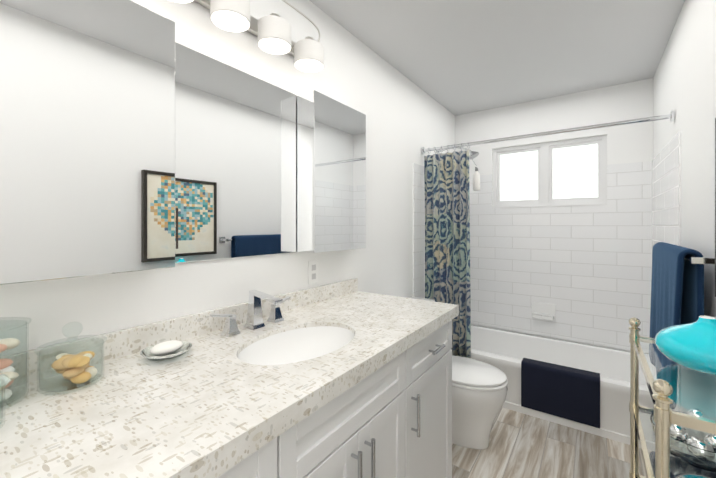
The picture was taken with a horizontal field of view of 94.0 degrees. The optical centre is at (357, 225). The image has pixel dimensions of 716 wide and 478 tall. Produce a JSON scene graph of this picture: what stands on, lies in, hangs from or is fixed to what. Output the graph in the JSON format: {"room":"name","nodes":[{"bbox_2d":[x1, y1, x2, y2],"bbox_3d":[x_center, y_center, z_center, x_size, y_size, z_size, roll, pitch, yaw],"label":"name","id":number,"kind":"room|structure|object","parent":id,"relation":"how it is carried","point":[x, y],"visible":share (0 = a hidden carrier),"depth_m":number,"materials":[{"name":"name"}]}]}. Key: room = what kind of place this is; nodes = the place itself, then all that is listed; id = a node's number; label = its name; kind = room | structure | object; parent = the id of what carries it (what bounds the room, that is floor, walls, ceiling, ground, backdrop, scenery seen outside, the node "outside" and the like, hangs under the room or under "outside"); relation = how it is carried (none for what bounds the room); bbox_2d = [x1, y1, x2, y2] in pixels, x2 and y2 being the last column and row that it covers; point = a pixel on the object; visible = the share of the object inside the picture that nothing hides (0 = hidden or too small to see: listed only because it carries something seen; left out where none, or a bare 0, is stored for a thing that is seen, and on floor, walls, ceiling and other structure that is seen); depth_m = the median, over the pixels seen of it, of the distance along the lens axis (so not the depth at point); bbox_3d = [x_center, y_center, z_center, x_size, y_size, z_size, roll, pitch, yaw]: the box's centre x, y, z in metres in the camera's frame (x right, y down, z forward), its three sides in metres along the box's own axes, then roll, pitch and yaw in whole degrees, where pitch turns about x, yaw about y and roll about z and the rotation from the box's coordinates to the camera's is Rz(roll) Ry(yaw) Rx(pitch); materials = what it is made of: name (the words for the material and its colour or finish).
{"room":"bathroom","nodes":[
{"label":"bathroom","id":0,"kind":"room"},
{"bbox_2d":[0,0,454,356],"bbox_3d":[-0.312,0.107,1.637,0.100,2.440,4.572,0,0,35],"label":"wall","id":1,"kind":"structure","parent":0,"point":[407,119],"depth_m":1.54,"materials":[{"name":"white paint"}]},
{"bbox_2d":[0,0,174,284],"bbox_3d":[-0.719,-0.243,0.867,0.118,0.740,0.420,0,0,35],"label":"upper cabinet","id":2,"kind":"object","parent":1,"relation":"attached to","point":[87,137],"visible":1,"depth_m":0.83,"materials":[{"name":"silver glass"}]},
{"bbox_2d":[0,278,357,388],"bbox_3d":[-0.565,0.348,1.169,0.019,0.074,1.936,0,0,35],"label":"backsplash","id":3,"kind":"structure","parent":1,"relation":"attached to","point":[118,343],"depth_m":1.06,"materials":[{"name":"beige stone"}]},
{"bbox_2d":[175,42,295,262],"bbox_3d":[-0.467,-0.243,1.321,0.007,0.740,0.605,0,0,35],"label":"mirror","id":4,"kind":"object","parent":1,"relation":"attached to","point":[235,162],"visible":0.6,"depth_m":1.28,"materials":[{"name":"silver glass"}]},
{"bbox_2d":[170,0,323,71],"bbox_3d":[-0.392,-0.775,1.248,0.212,0.136,0.805,0,0,35],"label":"sconce","id":5,"kind":"object","parent":1,"relation":"attached to","point":[272,31],"visible":1,"depth_m":1.27,"materials":[{"name":"white glass"}]},
{"bbox_2d":[308,260,317,283],"bbox_3d":[-0.223,0.233,1.669,0.008,0.116,0.070,0,0,35],"label":"electrical outlet plate","id":6,"kind":"object","parent":1,"relation":"attached to","point":[312,271],"visible":1,"depth_m":1.66,"materials":[{"name":"white plastic"}]},
{"bbox_2d":[296,90,365,252],"bbox_3d":[-0.124,-0.243,1.710,0.118,0.740,0.418,0,0,35],"label":"upper cabinet","id":7,"kind":"object","parent":1,"relation":"attached to","point":[330,174],"visible":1,"depth_m":1.59,"materials":[{"name":"silver glass"}]},
{"bbox_2d":[413,163,424,297],"bbox_3d":[0.711,0.420,2.996,0.008,1.812,0.972,0,0,35],"label":"wall tile","id":8,"kind":"structure","parent":1,"relation":"attached to","point":[418,233],"depth_m":2.67,"materials":[{"name":"white tile"}]},
{"bbox_2d":[437,147,479,190],"bbox_3d":[0.874,-0.495,2.907,0.358,0.393,0.103,0,0,35],"label":"shower head","id":9,"kind":"object","parent":8,"relation":"attached to","point":[476,175],"visible":0.9,"depth_m":2.82},
{"bbox_2d":[421,110,674,358],"bbox_3d":[1.148,0.184,2.304,1.516,1.655,0.066,0,0,35],"label":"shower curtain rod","id":10,"kind":"object","parent":1,"relation":"attached to","point":[447,228],"visible":0.94,"depth_m":2.59,"materials":[{"name":"fabric"}]},
{"bbox_2d":[424,150,470,358],"bbox_3d":[0.694,0.221,2.621,0.374,1.580,0.063,0,0,35],"label":"shower curtain","id":11,"kind":"object","parent":10,"relation":"hanging from","point":[446,176],"depth_m":2.60,"materials":[{"name":"blue fabric"}]},
{"bbox_2d":[310,0,684,115],"bbox_3d":[0.350,-1.163,1.170,1.720,0.100,4.572,0,0,35],"label":"ceiling","id":12,"kind":"structure","parent":0,"point":[457,57],"depth_m":2.03,"materials":[{"name":"white paint"}]},
{"bbox_2d":[452,407,645,477],"bbox_3d":[0.350,1.377,1.171,1.720,0.100,4.572,0,0,35],"label":"floor","id":13,"kind":"structure","parent":0,"point":[521,445],"depth_m":1.93,"materials":[{"name":"brown wood"}]},
{"bbox_2d":[208,314,458,477],"bbox_3d":[-0.324,0.881,0.978,0.634,0.892,1.881,0,0,35],"label":"bathroom vanity","id":14,"kind":"object","parent":13,"relation":"on","point":[395,421],"depth_m":1.05,"materials":[{"name":"white wood"}]},
{"bbox_2d":[0,290,458,477],"bbox_3d":[-0.322,0.409,0.998,0.615,0.049,1.936,0,0,35],"label":"countertop","id":15,"kind":"structure","parent":14,"relation":"on","point":[187,415],"depth_m":0.74,"materials":[{"name":"beige stone"}]},
{"bbox_2d":[0,374,8,427],"bbox_3d":[-0.714,0.313,0.606,0.110,0.142,0.110,0,0,35],"label":"jar","id":16,"kind":"object","parent":15,"relation":"on","point":[2,414],"visible":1,"depth_m":0.64,"materials":[{"name":"clear glass"}]},
{"bbox_2d":[0,317,31,408],"bbox_3d":[-0.793,0.273,0.711,0.140,0.222,0.140,0,0,35],"label":"jar","id":17,"kind":"object","parent":15,"relation":"on","point":[7,368],"visible":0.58,"depth_m":0.74,"materials":[{"name":"glass"},{"name":"seashell"}]},
{"bbox_2d":[34,322,106,394],"bbox_3d":[-0.693,0.310,0.809,0.134,0.149,0.134,0,0,35],"label":"jar","id":18,"kind":"object","parent":15,"relation":"on","point":[76,369],"visible":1,"depth_m":0.79,"materials":[{"name":"clear glass"}]},
{"bbox_2d":[140,340,191,360],"bbox_3d":[-0.561,0.363,0.980,0.132,0.042,0.132,0,0,35],"label":"soap dish","id":19,"kind":"object","parent":15,"relation":"on","point":[167,350],"visible":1,"depth_m":0.96,"materials":[{"name":"white ceramic"}]},
{"bbox_2d":[210,290,290,336],"bbox_3d":[-0.347,0.316,1.233,0.162,0.137,0.354,0,0,35],"label":"faucet","id":20,"kind":"object","parent":15,"relation":"on","point":[254,320],"visible":1,"depth_m":1.24,"materials":[{"name":"silver metal"}]},
{"bbox_2d":[236,322,355,369],"bbox_3d":[-0.191,0.476,1.123,0.308,0.150,0.449,0,0,35],"label":"sink","id":21,"kind":"object","parent":15,"relation":"in","point":[288,347],"depth_m":1.27,"materials":[{"name":"white ceramic"}]},
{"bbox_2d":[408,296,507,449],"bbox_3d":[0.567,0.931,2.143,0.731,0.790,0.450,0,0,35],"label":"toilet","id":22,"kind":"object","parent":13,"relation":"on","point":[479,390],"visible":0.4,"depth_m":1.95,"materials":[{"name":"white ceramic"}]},
{"bbox_2d":[452,325,653,447],"bbox_3d":[1.390,1.151,2.647,1.516,0.350,0.742,0,0,35],"label":"bathtub","id":23,"kind":"object","parent":13,"relation":"on","point":[505,352],"visible":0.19,"depth_m":2.55,"materials":[{"name":"white ceramic"}]},
{"bbox_2d":[521,358,599,427],"bbox_3d":[1.360,1.117,2.257,0.450,0.310,0.100,0,0,35],"label":"bath mat","id":24,"kind":"object","parent":23,"relation":"on","point":[568,393],"visible":0.92,"depth_m":2.21,"materials":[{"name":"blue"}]},
{"bbox_2d":[629,318,715,477],"bbox_3d":[0.901,0.827,0.879,0.256,1.000,0.615,0,0,35],"label":"etagere","id":25,"kind":"object","parent":13,"relation":"on","point":[682,396],"visible":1,"depth_m":0.85,"materials":[{"name":"beige"}]},
{"bbox_2d":[650,414,715,472],"bbox_3d":[0.923,0.579,0.907,0.194,0.114,0.194,0,0,35],"label":"glass bowl","id":26,"kind":"object","parent":25,"relation":"on","point":[694,448],"visible":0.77,"depth_m":0.87,"materials":[{"name":"clear glass"}]},
{"bbox_2d":[654,316,715,375],"bbox_3d":[0.950,0.320,0.906,0.216,0.142,0.216,0,0,35],"label":"vase","id":27,"kind":"object","parent":25,"relation":"on","point":[691,346],"visible":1,"depth_m":0.88,"materials":[{"name":"teal glass"}]},
{"bbox_2d":[675,474,708,477],"bbox_3d":[0.802,0.621,0.735,0.156,0.030,0.156,0,0,35],"label":"dish","id":28,"kind":"object","parent":25,"relation":"on","point":[688,476],"visible":1,"depth_m":0.81,"materials":[{"name":"teal"}]},
{"bbox_2d":[455,78,652,350],"bbox_3d":[1.638,0.106,2.999,1.520,2.440,0.100,0,0,35],"label":"wall","id":29,"kind":"structure","parent":0,"point":[630,143],"depth_m":2.82,"materials":[{"name":"white paint"}]},
{"bbox_2d":[492,135,606,207],"bbox_3d":[1.663,-0.448,2.964,0.880,0.572,0.097,0,0,35],"label":"window","id":30,"kind":"structure","parent":29,"relation":"in","point":[571,172],"depth_m":2.94,"materials":[{"name":"white glass"}]},
{"bbox_2d":[469,161,651,350],"bbox_3d":[1.607,0.244,2.955,1.504,1.459,0.008,0,0,35],"label":"wall tile","id":31,"kind":"structure","parent":29,"relation":"attached to","point":[586,271],"depth_m":2.82,"materials":[{"name":"white tile"}]},
{"bbox_2d":[532,302,555,320],"bbox_3d":[1.609,0.751,2.902,0.185,0.140,0.075,0,0,35],"label":"soap dish","id":32,"kind":"object","parent":31,"relation":"attached to","point":[545,311],"visible":1,"depth_m":2.90,"materials":[{"name":"white ceramic"}]},
{"bbox_2d":[653,0,715,317],"bbox_3d":[1.012,0.107,0.704,0.100,2.440,4.572,0,0,35],"label":"wall","id":33,"kind":"structure","parent":0,"point":[684,83],"depth_m":1.50,"materials":[{"name":"white paint"}]},
{"bbox_2d":[652,132,680,251],"bbox_3d":[1.947,0.420,2.125,0.008,1.812,0.972,0,0,35],"label":"wall tile","id":34,"kind":"structure","parent":33,"relation":"attached to","point":[666,194],"depth_m":2.00,"materials":[{"name":"white tile"}]},
{"bbox_2d":[650,242,714,337],"bbox_3d":[1.451,0.408,1.529,0.128,0.635,0.827,0,0,35],"label":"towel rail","id":35,"kind":"object","parent":33,"relation":"attached to","point":[677,289],"visible":0.73,"depth_m":1.38,"materials":[{"name":"blue fabric"}]},
{"bbox_2d":[715,118,715,296],"bbox_3d":[1.039,-0.060,0.859,0.032,0.605,0.655,0,0,35],"label":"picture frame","id":36,"kind":"object","parent":33,"relation":"attached to","point":[715,207],"visible":1,"depth_m":1.13,"materials":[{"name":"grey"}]}
]}

